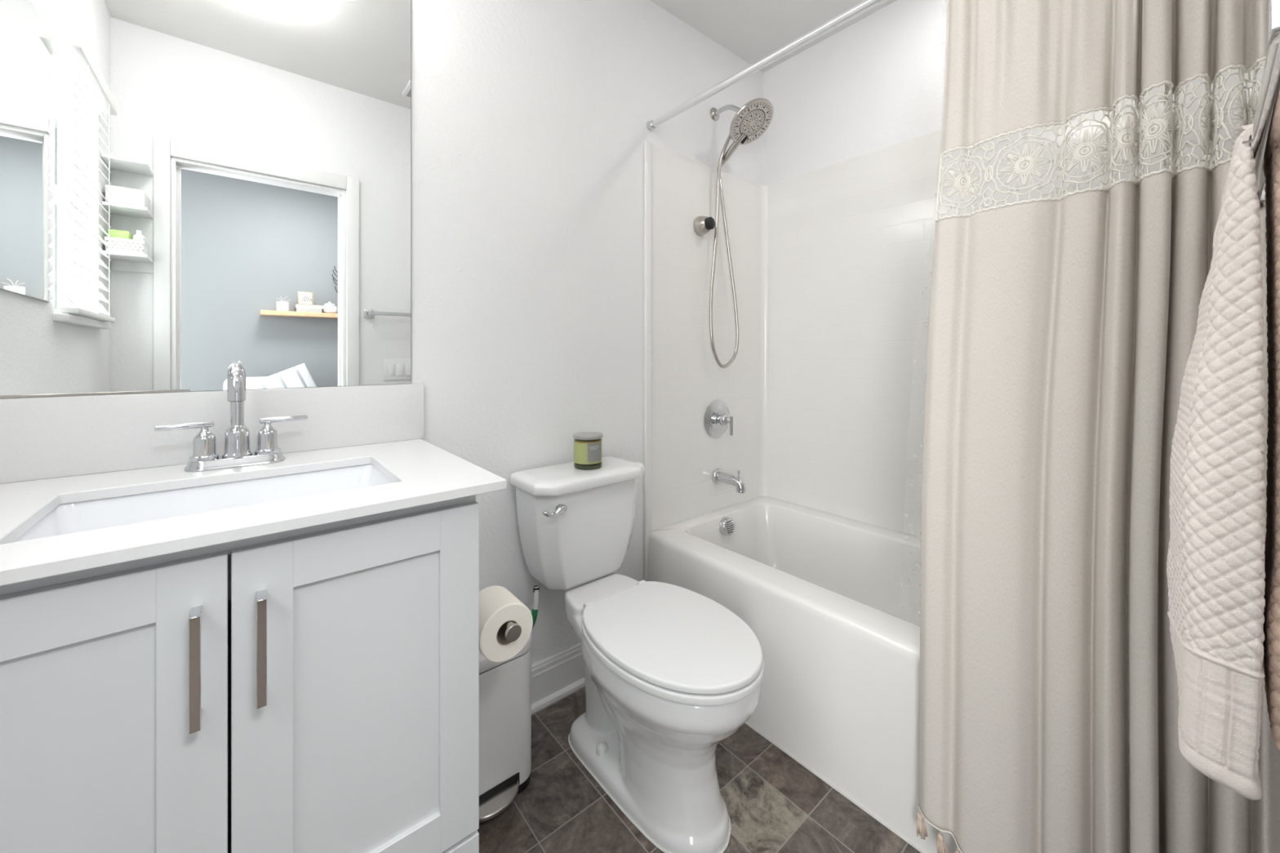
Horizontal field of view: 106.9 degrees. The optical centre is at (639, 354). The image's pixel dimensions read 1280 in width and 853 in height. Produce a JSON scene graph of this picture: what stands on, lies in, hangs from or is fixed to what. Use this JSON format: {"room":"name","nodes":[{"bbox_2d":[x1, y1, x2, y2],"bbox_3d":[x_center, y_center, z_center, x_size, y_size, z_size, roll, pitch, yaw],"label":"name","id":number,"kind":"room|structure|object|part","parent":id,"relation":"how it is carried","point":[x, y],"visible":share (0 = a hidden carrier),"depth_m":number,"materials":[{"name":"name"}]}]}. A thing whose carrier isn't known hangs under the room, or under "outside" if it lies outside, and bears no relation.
{"room":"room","nodes":[
{"label":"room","id":0,"kind":"room"},
{"bbox_2d":[193,0,763,664],"bbox_3d":[-0.341,-0.127,1.626,2.608,2.553,0.100,0,0,-40],"label":"wall","id":1,"kind":"structure","parent":0,"point":[530,131],"depth_m":1.56,"materials":[{"name":"white paint"}]},
{"bbox_2d":[0,0,411,399],"bbox_3d":[-0.929,-0.456,1.061,0.777,1.071,0.011,0,0,-40],"label":"wall mirror","id":2,"kind":"object","parent":1,"relation":"attached to","point":[190,189],"visible":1,"depth_m":1.04,"materials":[{"name":"clear glass"}]},
{"bbox_2d":[0,383,423,483],"bbox_3d":[-0.916,0.157,1.068,0.808,0.153,0.016,0,0,-40],"label":"backsplash","id":3,"kind":"structure","parent":1,"relation":"attached to","point":[47,437],"depth_m":0.99,"materials":[{"name":"stone"}]},
{"bbox_2d":[531,642,585,714],"bbox_3d":[-0.308,1.081,1.568,0.850,0.138,0.030,0,0,-40],"label":"baseboard","id":4,"kind":"structure","parent":1,"relation":"attached to","point":[560,674],"depth_m":1.59,"materials":[{"name":"white wood"}]},
{"bbox_2d":[644,141,651,581],"bbox_3d":[0.031,0.158,1.863,0.032,1.985,0.012,0,0,-40],"label":"trim","id":5,"kind":"structure","parent":1,"relation":"attached to","point":[647,145],"depth_m":1.85,"materials":[{"name":"white plastic"}]},
{"bbox_2d":[709,97,773,368],"bbox_3d":[0.427,-0.522,2.017,0.209,1.164,0.285,0,0,-40],"label":"shower fixture","id":6,"kind":"object","parent":1,"relation":"attached to","point":[750,121],"visible":1,"depth_m":2.04,"materials":[{"name":"silver metal"}]},
{"bbox_3d":[0.387,-1.052,2.058,0.021,0.074,0.159,0,0,-40],"label":"arm","id":7,"kind":"part","parent":6,"relation":"part of","materials":[{"name":"silver metal"}]},
{"bbox_2d":[646,0,886,131],"bbox_3d":[0.527,-0.904,1.296,0.038,0.038,1.519,0,0,-40],"label":"shower curtain rod","id":8,"kind":"object","parent":1,"relation":"attached to","point":[864,6],"visible":1,"depth_m":1.43,"materials":[{"name":"white metal"}]},
{"bbox_2d":[915,0,1279,852],"bbox_3d":[0.791,0.132,0.884,0.152,2.037,0.505,0,0,-40],"label":"shower curtain","id":9,"kind":"object","parent":8,"relation":"hanging from","point":[1062,331],"visible":0.91,"depth_m":0.89,"materials":[{"name":"fabric"}]},
{"bbox_3d":[0.686,-0.382,1.089,0.016,0.150,0.005,0,0,-2],"label":"lace cord","id":10,"kind":"part","parent":9,"relation":"part of","materials":[{"name":"white fabric"}]},
{"bbox_3d":[0.778,1.058,0.873,0.085,0.075,0.499,0,0,-40],"label":"hem cord","id":11,"kind":"part","parent":9,"relation":"part of","materials":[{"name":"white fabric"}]},
{"bbox_3d":[0.832,-0.671,0.901,0.058,0.429,0.471,0,0,-40],"label":"panel","id":12,"kind":"part","parent":9,"relation":"part of","materials":[{"name":"fabric"}]},
{"bbox_2d":[573,462,601,470],"bbox_3d":[-0.171,0.362,1.557,0.091,0.013,0.091,0,0,-40],"label":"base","id":13,"kind":"object","parent":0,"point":[580,465],"depth_m":1.52,"materials":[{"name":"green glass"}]},
{"bbox_2d":[477,685,920,852],"bbox_3d":[0.166,1.180,1.020,2.608,0.060,1.680,0,0,-40],"label":"floor","id":14,"kind":"structure","parent":0,"point":[774,804],"depth_m":1.20,"materials":[{"name":"tile"}]},
{"bbox_2d":[0,495,479,852],"bbox_3d":[-0.735,0.701,0.852,0.710,0.898,0.578,0,0,-40],"label":"vanity cabinet","id":15,"kind":"object","parent":14,"relation":"on","point":[333,705],"visible":0.89,"depth_m":0.68,"materials":[{"name":"white paint"}]},
{"bbox_3d":[-0.712,0.580,0.550,0.353,0.608,0.018,0,0,-40],"label":"door","id":16,"kind":"part","parent":15,"relation":"part of","materials":[{"name":"white paint"}]},
{"bbox_3d":[-0.584,0.412,0.624,0.012,0.149,0.035,0,0,-40],"label":"handle","id":17,"kind":"part","parent":15,"relation":"part of","materials":[{"name":"silver metal"}]},
{"bbox_2d":[0,383,506,586],"bbox_3d":[-0.737,0.166,0.853,0.808,0.171,0.576,0,0,-40],"label":"countertop","id":18,"kind":"structure","parent":15,"relation":"on","point":[55,451],"depth_m":0.91,"materials":[{"name":"stone"}]},
{"bbox_2d":[13,463,393,606],"bbox_3d":[-0.705,0.327,0.836,0.522,0.150,0.341,0,0,-40],"label":"undermount sink","id":19,"kind":"object","parent":18,"relation":"in","point":[90,515],"visible":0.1,"depth_m":0.90,"materials":[{"name":"white ceramic"}]},
{"bbox_2d":[154,361,307,471],"bbox_3d":[-0.848,0.124,1.004,0.179,0.219,0.189,0,0,5],"label":"faucet","id":20,"kind":"object","parent":18,"relation":"on","point":[237,447],"visible":1,"depth_m":0.99,"materials":[{"name":"silver metal"}]},
{"bbox_3d":[-0.913,0.144,0.952,0.012,0.012,0.086,0,0,41],"label":"lever","id":21,"kind":"part","parent":20,"relation":"part of","materials":[{"name":"silver metal"}]},
{"bbox_3d":[-0.894,0.181,0.974,0.045,0.068,0.045,0,0,-40],"label":"handle","id":22,"kind":"part","parent":20,"relation":"part of","materials":[{"name":"silver metal"}]},
{"bbox_3d":[-0.855,0.224,1.007,0.164,0.019,0.062,0,0,-40],"label":"plate","id":23,"kind":"part","parent":20,"relation":"part of","materials":[{"name":"silver metal"}]},
{"bbox_3d":[-0.821,0.115,0.966,0.049,0.201,0.156,0,0,-40],"label":"spout","id":24,"kind":"part","parent":20,"relation":"part of","materials":[{"name":"silver metal"}]},
{"bbox_3d":[-0.816,0.181,1.040,0.045,0.068,0.045,0,0,-40],"label":"handle","id":25,"kind":"part","parent":20,"relation":"part of","materials":[{"name":"silver metal"}]},
{"bbox_3d":[-0.794,0.144,1.059,0.086,0.012,0.012,0,0,-42],"label":"lever","id":26,"kind":"part","parent":20,"relation":"part of","materials":[{"name":"silver metal"}]},
{"bbox_3d":[-0.532,0.412,0.667,0.012,0.149,0.035,0,0,-40],"label":"handle","id":27,"kind":"part","parent":15,"relation":"part of","materials":[{"name":"silver metal"}]},
{"bbox_3d":[-0.440,0.580,0.778,0.350,0.608,0.018,0,0,-40],"label":"door","id":28,"kind":"part","parent":15,"relation":"part of","materials":[{"name":"white paint"}]},
{"bbox_3d":[-0.577,0.974,0.664,0.707,0.163,0.018,0,0,-40],"label":"drawer","id":29,"kind":"part","parent":15,"relation":"part of","materials":[{"name":"white paint"}]},
{"bbox_2d":[501,621,521,642],"bbox_3d":[-0.332,0.568,0.997,0.093,0.054,0.180,0,0,-40],"label":"toilet paper holder","id":30,"kind":"object","parent":15,"relation":"attached to","point":[513,631],"visible":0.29,"depth_m":0.95,"materials":[{"name":"silver metal"}]},
{"bbox_2d":[479,585,533,662],"bbox_3d":[-0.300,0.565,1.002,0.114,0.114,0.100,0,0,-40],"label":"toilet paper roll","id":31,"kind":"object","parent":30,"relation":"on","point":[498,606],"visible":0.78,"depth_m":0.97,"materials":[{"name":"white paper"}]},
{"bbox_3d":[-0.331,0.563,0.995,0.084,0.041,0.163,0,0,-40],"label":"arm","id":32,"kind":"part","parent":30,"relation":"part of","materials":[{"name":"silver metal"}]},
{"bbox_2d":[479,633,531,822],"bbox_3d":[-0.428,0.951,1.254,0.263,0.397,0.272,0,0,-40],"label":"trash can","id":33,"kind":"object","parent":14,"relation":"on","point":[505,686],"visible":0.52,"depth_m":1.21,"materials":[{"name":"white plastic"}]},
{"bbox_3d":[-0.445,0.770,1.274,0.263,0.035,0.220,0,0,-40],"label":"lid","id":34,"kind":"part","parent":33,"relation":"part of","materials":[{"name":"silver metal"}]},
{"bbox_2d":[510,455,764,852],"bbox_3d":[-0.013,0.759,1.312,0.444,0.782,0.762,0,0,-40],"label":"toilet","id":35,"kind":"object","parent":14,"relation":"on","point":[672,673],"visible":0.98,"depth_m":1.20,"materials":[{"name":"white ceramic"}]},
{"bbox_3d":[-0.244,0.447,1.356,0.078,0.028,0.034,0,0,-40],"label":"flush lever","id":36,"kind":"part","parent":35,"relation":"part of","materials":[{"name":"silver metal"}]},
{"bbox_3d":[-0.185,0.559,1.539,0.390,0.308,0.178,0,0,-40],"label":"tank","id":37,"kind":"part","parent":35,"relation":"part of","materials":[{"name":"white ceramic"}]},
{"bbox_3d":[-0.181,0.388,1.534,0.418,0.040,0.207,0,0,-40],"label":"tank lid","id":38,"kind":"part","parent":35,"relation":"part of","materials":[{"name":"white ceramic"}]},
{"bbox_2d":[573,431,603,470],"bbox_3d":[-0.171,0.314,1.557,0.098,0.108,0.098,0,0,-40],"label":"candle","id":39,"kind":"object","parent":35,"relation":"on","point":[588,445],"visible":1,"depth_m":1.52,"materials":[{"name":"green glass"}]},
{"bbox_3d":[-0.171,0.266,1.557,0.098,0.012,0.098,0,0,-40],"label":"lid","id":40,"kind":"part","parent":39,"relation":"part of","materials":[{"name":"grey metal"}]},
{"bbox_3d":[0.019,0.933,1.294,0.362,0.434,0.671,0,0,-40],"label":"bowl","id":41,"kind":"part","parent":35,"relation":"part of","materials":[{"name":"white ceramic"}]},
{"bbox_3d":[0.086,0.729,1.215,0.377,0.018,0.485,0,0,-40],"label":"seat","id":42,"kind":"part","parent":35,"relation":"part of","materials":[{"name":"white plastic"}]},
{"bbox_3d":[0.086,0.707,1.215,0.371,0.016,0.479,0,0,-40],"label":"seat lid","id":43,"kind":"part","parent":35,"relation":"part of","materials":[{"name":"white plastic"}]},
{"bbox_2d":[648,496,959,852],"bbox_3d":[0.800,0.925,1.524,0.785,0.450,1.517,0,0,-40],"label":"bathtub","id":44,"kind":"object","parent":14,"relation":"on","point":[831,602],"visible":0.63,"depth_m":1.38,"materials":[{"name":"white ceramic"}]},
{"bbox_2d":[649,0,896,72],"bbox_3d":[0.178,-1.443,1.004,2.608,0.080,1.720,0,0,-40],"label":"ceiling","id":45,"kind":"structure","parent":0,"point":[752,30],"depth_m":1.99,"materials":[{"name":"white paint"}]},
{"bbox_2d":[763,0,946,185],"bbox_3d":[1.140,-0.127,1.809,0.100,2.553,1.520,0,0,-40],"label":"wall","id":46,"kind":"structure","parent":0,"point":[877,82],"depth_m":1.99,"materials":[{"name":"white paint"}]},
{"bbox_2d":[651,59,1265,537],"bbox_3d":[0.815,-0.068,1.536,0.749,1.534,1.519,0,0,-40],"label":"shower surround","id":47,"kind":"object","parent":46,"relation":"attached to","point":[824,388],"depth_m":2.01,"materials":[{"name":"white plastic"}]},
{"bbox_3d":[0.281,-0.556,2.027,0.076,0.084,0.069,0,0,-40],"label":"wand bracket","id":48,"kind":"part","parent":47,"relation":"part of","materials":[{"name":"silver metal"}]},
{"bbox_2d":[704,217,715,230],"bbox_3d":[0.297,-0.556,2.009,0.052,0.052,0.020,0,0,-40],"label":"socket","id":49,"kind":"object","parent":47,"relation":"attached to","point":[709,223],"depth_m":2.00,"materials":[{"name":"black plastic"}]},
{"bbox_2d":[703,399,733,437],"bbox_3d":[0.373,0.286,2.090,0.170,0.170,0.091,0,0,-40],"label":"shower valve","id":50,"kind":"object","parent":47,"relation":"attached to","point":[717,419],"visible":1,"depth_m":2.10,"materials":[{"name":"silver metal"}]},
{"bbox_3d":[0.371,0.286,2.092,0.054,0.054,0.070,0,0,-40],"label":"stem","id":51,"kind":"part","parent":50,"relation":"part of","materials":[{"name":"silver metal"}]},
{"bbox_3d":[0.396,0.310,2.063,0.016,0.084,0.021,0,0,-40],"label":"lever","id":52,"kind":"part","parent":50,"relation":"part of","materials":[{"name":"silver metal"}]},
{"bbox_2d":[711,468,746,493],"bbox_3d":[0.394,0.540,2.066,0.068,0.091,0.155,0,0,-40],"label":"tub spout","id":53,"kind":"object","parent":47,"relation":"attached to","point":[718,477],"visible":1,"depth_m":2.05,"materials":[{"name":"silver metal"}]},
{"bbox_2d":[1262,142,1279,750],"bbox_3d":[0.721,0.086,0.509,0.167,0.657,0.063,0,0,-40],"label":"towel","id":54,"kind":"object","parent":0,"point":[1271,663],"visible":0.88,"depth_m":0.50,"materials":[{"name":"beige fabric"}]},
{"bbox_3d":[0.698,-0.127,0.383,2.608,2.553,0.100,0,0,-40],"label":"wall","id":55,"kind":"structure","parent":0,"visible":0},
{"bbox_2d":[1250,0,1279,210],"bbox_3d":[0.672,-0.222,0.478,0.644,0.044,0.078,0,0,-40],"label":"towel bar","id":56,"kind":"object","parent":55,"relation":"attached to","point":[1265,131],"visible":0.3,"depth_m":0.41,"materials":[{"name":"silver metal"}]},
{"bbox_2d":[1166,124,1266,799],"bbox_3d":[0.683,0.111,0.560,0.190,0.709,0.088,0,0,-40],"label":"towel","id":57,"kind":"object","parent":56,"relation":"hanging from","point":[1215,562],"visible":1,"depth_m":0.50,"materials":[{"name":"white fabric"}]},
{"bbox_3d":[0.902,-0.222,0.670,0.044,0.044,0.078,0,0,-40],"label":"post","id":58,"kind":"part","parent":56,"relation":"part of","materials":[{"name":"silver metal"}]},
{"bbox_3d":[0.442,-0.222,0.285,0.044,0.044,0.078,0,0,-40],"label":"post","id":59,"kind":"part","parent":56,"relation":"part of","materials":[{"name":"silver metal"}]}
]}

